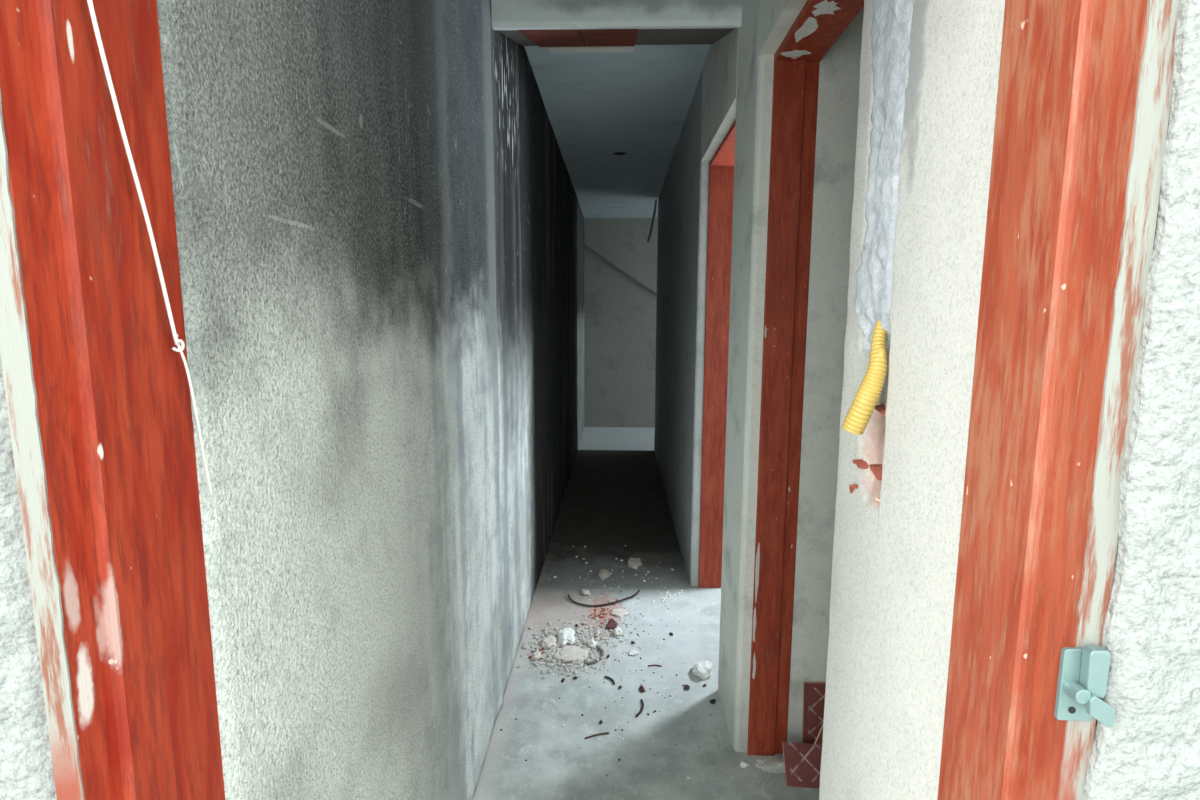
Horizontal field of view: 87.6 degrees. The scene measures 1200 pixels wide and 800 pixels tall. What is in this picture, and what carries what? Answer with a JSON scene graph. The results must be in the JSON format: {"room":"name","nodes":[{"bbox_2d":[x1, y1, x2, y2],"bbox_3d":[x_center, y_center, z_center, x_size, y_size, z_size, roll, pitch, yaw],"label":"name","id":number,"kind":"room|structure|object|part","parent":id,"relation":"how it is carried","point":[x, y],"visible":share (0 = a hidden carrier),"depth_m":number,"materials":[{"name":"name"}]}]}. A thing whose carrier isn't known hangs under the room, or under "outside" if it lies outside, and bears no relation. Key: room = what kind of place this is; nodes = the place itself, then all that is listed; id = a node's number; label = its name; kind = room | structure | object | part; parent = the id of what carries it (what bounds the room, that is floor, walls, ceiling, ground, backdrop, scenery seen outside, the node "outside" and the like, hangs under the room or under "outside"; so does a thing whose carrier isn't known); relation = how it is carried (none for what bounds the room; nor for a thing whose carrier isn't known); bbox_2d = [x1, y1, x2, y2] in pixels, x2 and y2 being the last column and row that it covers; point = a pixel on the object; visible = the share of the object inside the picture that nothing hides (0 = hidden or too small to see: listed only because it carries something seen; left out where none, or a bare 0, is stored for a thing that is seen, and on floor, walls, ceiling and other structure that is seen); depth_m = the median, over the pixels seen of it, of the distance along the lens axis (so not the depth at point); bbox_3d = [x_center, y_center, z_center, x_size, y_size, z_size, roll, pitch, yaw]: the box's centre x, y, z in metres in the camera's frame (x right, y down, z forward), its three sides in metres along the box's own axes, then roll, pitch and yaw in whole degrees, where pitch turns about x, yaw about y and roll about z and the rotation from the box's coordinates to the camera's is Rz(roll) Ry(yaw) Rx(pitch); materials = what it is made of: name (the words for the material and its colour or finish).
{"room":"unfinished building corridor","nodes":[
{"label":"unfinished building corridor","id":0,"kind":"room"},
{"bbox_2d":[156,0,583,799],"bbox_3d":[-0.362,-0.437,4.159,0.160,2.530,7.165,0,8,2],"label":"wall","id":1,"kind":"structure","parent":0,"point":[379,218],"depth_m":1.04,"materials":[{"name":"paint"}]},
{"bbox_2d":[0,0,1199,799],"bbox_3d":[0.014,0.064,0.529,6.000,2.530,0.162,0,8,2],"label":"wall","id":2,"kind":"structure","parent":0,"point":[1151,750],"depth_m":0.46,"materials":[{"name":"white paint"}]},
{"bbox_2d":[524,44,710,217],"bbox_3d":[1.042,-1.776,3.915,2.960,0.200,7.403,0,8,2],"label":"ceiling","id":3,"kind":"structure","parent":0,"point":[617,120],"depth_m":3.56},
{"bbox_2d":[491,0,741,52],"bbox_3d":[0.059,-1.350,2.325,0.810,0.218,0.695,0,8,2],"label":"beam","id":4,"kind":"structure","parent":3,"relation":"attached to","point":[561,26],"depth_m":2.00,"materials":[{"name":"paint"}]},
{"bbox_2d":[647,199,657,242],"bbox_3d":[0.525,-1.789,6.258,0.098,0.418,0.035,3,8,17],"label":"cable","id":5,"kind":"object","parent":3,"relation":"hanging from","point":[655,206],"visible":1,"depth_m":6.25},
{"bbox_2d":[584,218,657,427],"bbox_3d":[1.115,-0.914,7.671,2.910,2.530,0.195,0,8,2],"label":"wall","id":6,"kind":"structure","parent":0,"point":[620,265],"depth_m":7.64,"materials":[{"name":"paint"}]},
{"bbox_2d":[473,427,818,799],"bbox_3d":[-0.449,1.192,2.146,7.000,0.150,11.900,0,8,2],"label":"floor","id":7,"kind":"structure","parent":0,"point":[614,498],"depth_m":2.42,"materials":[{"name":"concrete"}]},
{"bbox_2d":[532,652,540,659],"bbox_3d":[-0.259,1.049,2.572,0.038,0.019,0.050,0,8,2],"label":"chunk","id":8,"kind":"object","parent":7,"relation":"on","point":[536,655],"visible":1,"depth_m":2.56,"materials":[{"name":"beige concrete"}]},
{"bbox_2d":[528,599,625,660],"bbox_3d":[-0.034,1.026,2.779,0.293,0.009,0.652,6,10,36],"label":"crumbs","id":9,"kind":"object","parent":7,"relation":"on","point":[603,610],"visible":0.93,"depth_m":2.91,"materials":[{"name":"red brick"}]},
{"bbox_2d":[517,607,651,678],"bbox_3d":[-0.087,1.034,2.704,0.516,0.015,0.636,3,8,20],"label":"crumbs","id":10,"kind":"object","parent":7,"relation":"on","point":[551,651],"visible":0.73,"depth_m":2.65,"materials":[{"name":"grey concrete"}]},
{"bbox_2d":[542,635,557,648],"bbox_3d":[-0.215,1.032,2.676,0.076,0.024,0.097,-2,8,-19],"label":"chunk","id":11,"kind":"object","parent":10,"relation":"on","point":[550,641],"visible":1,"depth_m":2.66,"materials":[{"name":"beige concrete"}]},
{"bbox_2d":[558,627,574,645],"bbox_3d":[-0.144,1.020,2.703,0.079,0.041,0.129,0,8,2],"label":"chunk","id":12,"kind":"object","parent":10,"relation":"on","point":[566,635],"visible":1,"depth_m":2.68,"materials":[{"name":"white concrete"}]},
{"bbox_2d":[554,646,588,661],"bbox_3d":[-0.118,1.047,2.586,0.149,0.021,0.121,0,8,2],"label":"chunk","id":13,"kind":"object","parent":10,"relation":"on","point":[566,653],"visible":1,"depth_m":2.57,"materials":[{"name":"beige concrete"}]},
{"bbox_2d":[581,588,589,594],"bbox_3d":[-0.074,0.968,3.167,0.041,0.019,0.064,-2,8,-14],"label":"chunk","id":14,"kind":"object","parent":7,"relation":"on","point":[584,591],"visible":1,"depth_m":3.15,"materials":[{"name":"grey concrete"}]},
{"bbox_2d":[587,638,596,647],"bbox_3d":[-0.035,1.033,2.670,0.048,0.027,0.056,0,8,2],"label":"chunk","id":15,"kind":"object","parent":7,"relation":"on","point":[591,643],"visible":1,"depth_m":2.65,"materials":[{"name":"white concrete"}]},
{"bbox_2d":[584,646,603,664],"bbox_3d":[-0.016,1.054,2.571,0.053,0.012,0.146,3,8,21],"label":"strip","id":16,"kind":"object","parent":7,"relation":"on","point":[597,647],"visible":1,"depth_m":2.55,"materials":[{"name":"grey"}]},
{"bbox_2d":[585,732,608,738],"bbox_3d":[-0.011,1.122,2.095,0.086,0.005,0.009,-2,8,-19],"label":"twig","id":17,"kind":"object","parent":7,"relation":"on","point":[606,732],"visible":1,"depth_m":2.10,"materials":[{"name":"wood"}]},
{"bbox_2d":[567,590,639,606],"bbox_3d":[0.027,0.977,3.079,0.367,0.020,0.130,-1,8,-7],"label":"strip","id":18,"kind":"object","parent":7,"relation":"on","point":[638,591],"visible":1,"depth_m":3.04,"materials":[{"name":"black rubber"}]},
{"bbox_2d":[599,569,609,579],"bbox_3d":[0.024,0.935,3.373,0.064,0.029,0.117,0,8,2],"label":"chunk","id":19,"kind":"object","parent":7,"relation":"on","point":[603,574],"visible":1,"depth_m":3.35,"materials":[{"name":"grey concrete"}]},
{"bbox_2d":[500,545,711,788],"bbox_3d":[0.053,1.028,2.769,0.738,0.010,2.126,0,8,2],"label":"crumbs","id":20,"kind":"object","parent":7,"relation":"on","point":[672,569],"visible":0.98,"depth_m":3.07,"materials":[{"name":"paint"}]},
{"bbox_2d":[604,676,614,684],"bbox_3d":[0.040,1.078,2.411,0.018,0.008,0.064,-6,10,-37],"label":"twig","id":21,"kind":"object","parent":7,"relation":"on","point":[607,677],"visible":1,"depth_m":2.42,"materials":[{"name":"black wood"}]},
{"bbox_2d":[607,619,616,629],"bbox_3d":[0.054,1.012,2.822,0.041,0.026,0.064,1,8,9],"label":"shard","id":22,"kind":"object","parent":7,"relation":"on","point":[611,624],"visible":0.88,"depth_m":2.82},
{"bbox_2d":[613,627,621,635],"bbox_3d":[0.077,1.018,2.759,0.050,0.031,0.040,-7,11,-43],"label":"chunk","id":23,"kind":"object","parent":7,"relation":"on","point":[617,631],"visible":1,"depth_m":2.75,"materials":[{"name":"white concrete"}]},
{"bbox_2d":[611,609,627,617],"bbox_3d":[0.098,1.001,2.955,0.079,0.013,0.088,7,11,42],"label":"chunk","id":24,"kind":"object","parent":7,"relation":"on","point":[619,613],"visible":1,"depth_m":2.94,"materials":[{"name":"grey concrete"}]},
{"bbox_2d":[629,650,638,654],"bbox_3d":[0.141,1.050,2.603,0.046,0.012,0.037,0,8,2],"label":"chunk","id":25,"kind":"object","parent":7,"relation":"on","point":[631,652],"visible":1,"depth_m":2.60,"materials":[{"name":"white concrete"}]},
{"bbox_2d":[628,557,641,569],"bbox_3d":[0.197,0.915,3.524,0.083,0.028,0.150,0,8,2],"label":"chunk","id":26,"kind":"object","parent":7,"relation":"on","point":[634,563],"visible":1,"depth_m":3.50,"materials":[{"name":"grey concrete"}]},
{"bbox_2d":[635,699,643,716],"bbox_3d":[0.145,1.102,2.239,0.020,0.008,0.100,2,8,15],"label":"twig","id":27,"kind":"object","parent":7,"relation":"on","point":[642,702],"visible":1,"depth_m":2.23,"materials":[{"name":"black wood"}]},
{"bbox_2d":[639,685,644,692],"bbox_3d":[0.156,1.083,2.352,0.021,0.016,0.040,-1,8,-8],"label":"chip","id":28,"kind":"object","parent":7,"relation":"on","point":[641,688],"visible":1,"depth_m":2.34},
{"bbox_2d":[692,660,712,678],"bbox_3d":[0.404,1.055,2.463,0.076,0.042,0.102,3,8,17],"label":"chunk","id":29,"kind":"object","parent":7,"relation":"on","point":[703,669],"visible":1,"depth_m":2.44,"materials":[{"name":"white concrete"}]},
{"bbox_2d":[740,760,749,767],"bbox_3d":[0.453,1.136,1.956,0.029,0.019,0.024,3,8,20],"label":"lump","id":30,"kind":"object","parent":7,"relation":"on","point":[743,764],"visible":1,"depth_m":1.95,"materials":[{"name":"paint"}]},
{"bbox_2d":[756,756,784,772],"bbox_3d":[0.543,1.134,1.954,0.118,0.024,0.072,0,8,2],"label":"lump","id":31,"kind":"object","parent":7,"relation":"on","point":[775,764],"visible":0.84,"depth_m":1.94,"materials":[{"name":"grey paint"}]},
{"bbox_2d":[782,742,821,788],"bbox_3d":[0.661,1.109,1.896,0.200,0.089,0.087,1,8,6],"label":"tile","id":32,"kind":"object","parent":7,"relation":"on","point":[802,761],"depth_m":1.90,"materials":[{"name":"tile"}]},
{"bbox_2d":[802,682,825,743],"bbox_3d":[0.742,0.991,1.978,0.200,0.200,0.025,0,8,2],"label":"tile","id":33,"kind":"structure","parent":7,"relation":"on","point":[813,692],"depth_m":1.98,"materials":[{"name":"tile"}]},
{"bbox_2d":[814,724,822,744],"bbox_3d":[0.794,1.012,1.947,0.266,0.265,0.035,0,8,-4],"label":"tile","id":34,"kind":"structure","parent":7,"relation":"on","point":[819,738],"depth_m":1.93,"materials":[{"name":"ceramic"}]},
{"bbox_2d":[654,70,708,586],"bbox_3d":[1.426,-0.501,4.672,1.815,2.530,3.270,0,8,2],"label":"wall","id":35,"kind":"structure","parent":0,"point":[684,193],"depth_m":3.66,"materials":[{"name":"grey concrete"}]},
{"bbox_2d":[701,0,806,161],"bbox_3d":[0.523,-1.195,1.941,0.150,0.418,2.000,0,8,2],"label":"lintel","id":36,"kind":"object","parent":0,"point":[719,82],"visible":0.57,"depth_m":2.27,"materials":[{"name":"grey paint"}]},
{"bbox_2d":[698,119,735,587],"bbox_3d":[0.564,-0.019,2.657,0.125,2.118,0.940,0,8,2],"label":"door frame","id":37,"kind":"structure","parent":36,"relation":"attached to","point":[721,165],"depth_m":3.07,"materials":[{"name":"red wood"}]},
{"bbox_2d":[747,0,863,755],"bbox_3d":[0.529,0.140,1.498,0.127,2.118,0.800,0,8,2],"label":"door frame","id":38,"kind":"structure","parent":36,"relation":"attached to","point":[819,23],"depth_m":1.83,"materials":[{"name":"red wood"}]},
{"bbox_2d":[718,0,863,751],"bbox_3d":[1.439,-0.132,1.990,1.995,2.530,0.340,0,8,2],"label":"wall pier","id":39,"kind":"object","parent":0,"point":[839,68],"visible":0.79,"depth_m":1.88,"materials":[{"name":"grey paint"}]},
{"bbox_2d":[819,0,1004,799],"bbox_3d":[0.476,0.022,0.846,0.165,2.530,0.503,0,8,2],"label":"wall","id":40,"kind":"structure","parent":0,"point":[928,87],"depth_m":0.83,"materials":[{"name":"white paint"}]},
{"bbox_2d":[842,319,887,434],"bbox_3d":[0.405,-0.048,0.911,0.088,0.198,0.055,-3,8,-20],"label":"conduit","id":41,"kind":"object","parent":40,"relation":"attached to","point":[865,401],"visible":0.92,"depth_m":0.90,"materials":[{"name":"yellow plastic"}]},
{"bbox_3d":[0.019,-1.175,0.363,6.000,0.770,0.140,0,8,2],"label":"wall","id":42,"kind":"structure","parent":0,"visible":0},
{"bbox_2d":[0,0,1180,799],"bbox_3d":[-0.024,0.261,0.559,0.814,2.130,0.158,0,8,2],"label":"door frame","id":43,"kind":"structure","parent":42,"relation":"in","point":[97,391],"depth_m":0.50,"materials":[{"name":"red wood"}]},
{"bbox_2d":[87,0,212,495],"bbox_3d":[-0.384,-0.136,0.538,0.009,0.479,0.100,0,8,2],"label":"cord","id":44,"kind":"object","parent":43,"relation":"hanging from","point":[180,349],"visible":1,"depth_m":0.53,"materials":[{"name":"white plastic"}]},
{"bbox_2d":[1054,645,1114,726],"bbox_3d":[0.364,0.214,0.468,0.031,0.062,0.018,0,8,2],"label":"latch catch","id":45,"kind":"object","parent":43,"relation":"attached to","point":[1083,671],"visible":1,"depth_m":0.47,"materials":[{"name":"metal"}]},
{"bbox_3d":[0.362,0.216,0.475,0.026,0.058,0.004,0,8,2],"label":"plate","id":46,"kind":"part","parent":45,"relation":"part of","materials":[{"name":"metal"}]},
{"bbox_3d":[0.370,0.229,0.463,0.019,0.024,0.004,0,8,2],"label":"turn lever","id":47,"kind":"part","parent":45,"relation":"part of","materials":[{"name":"metal"}]}
]}

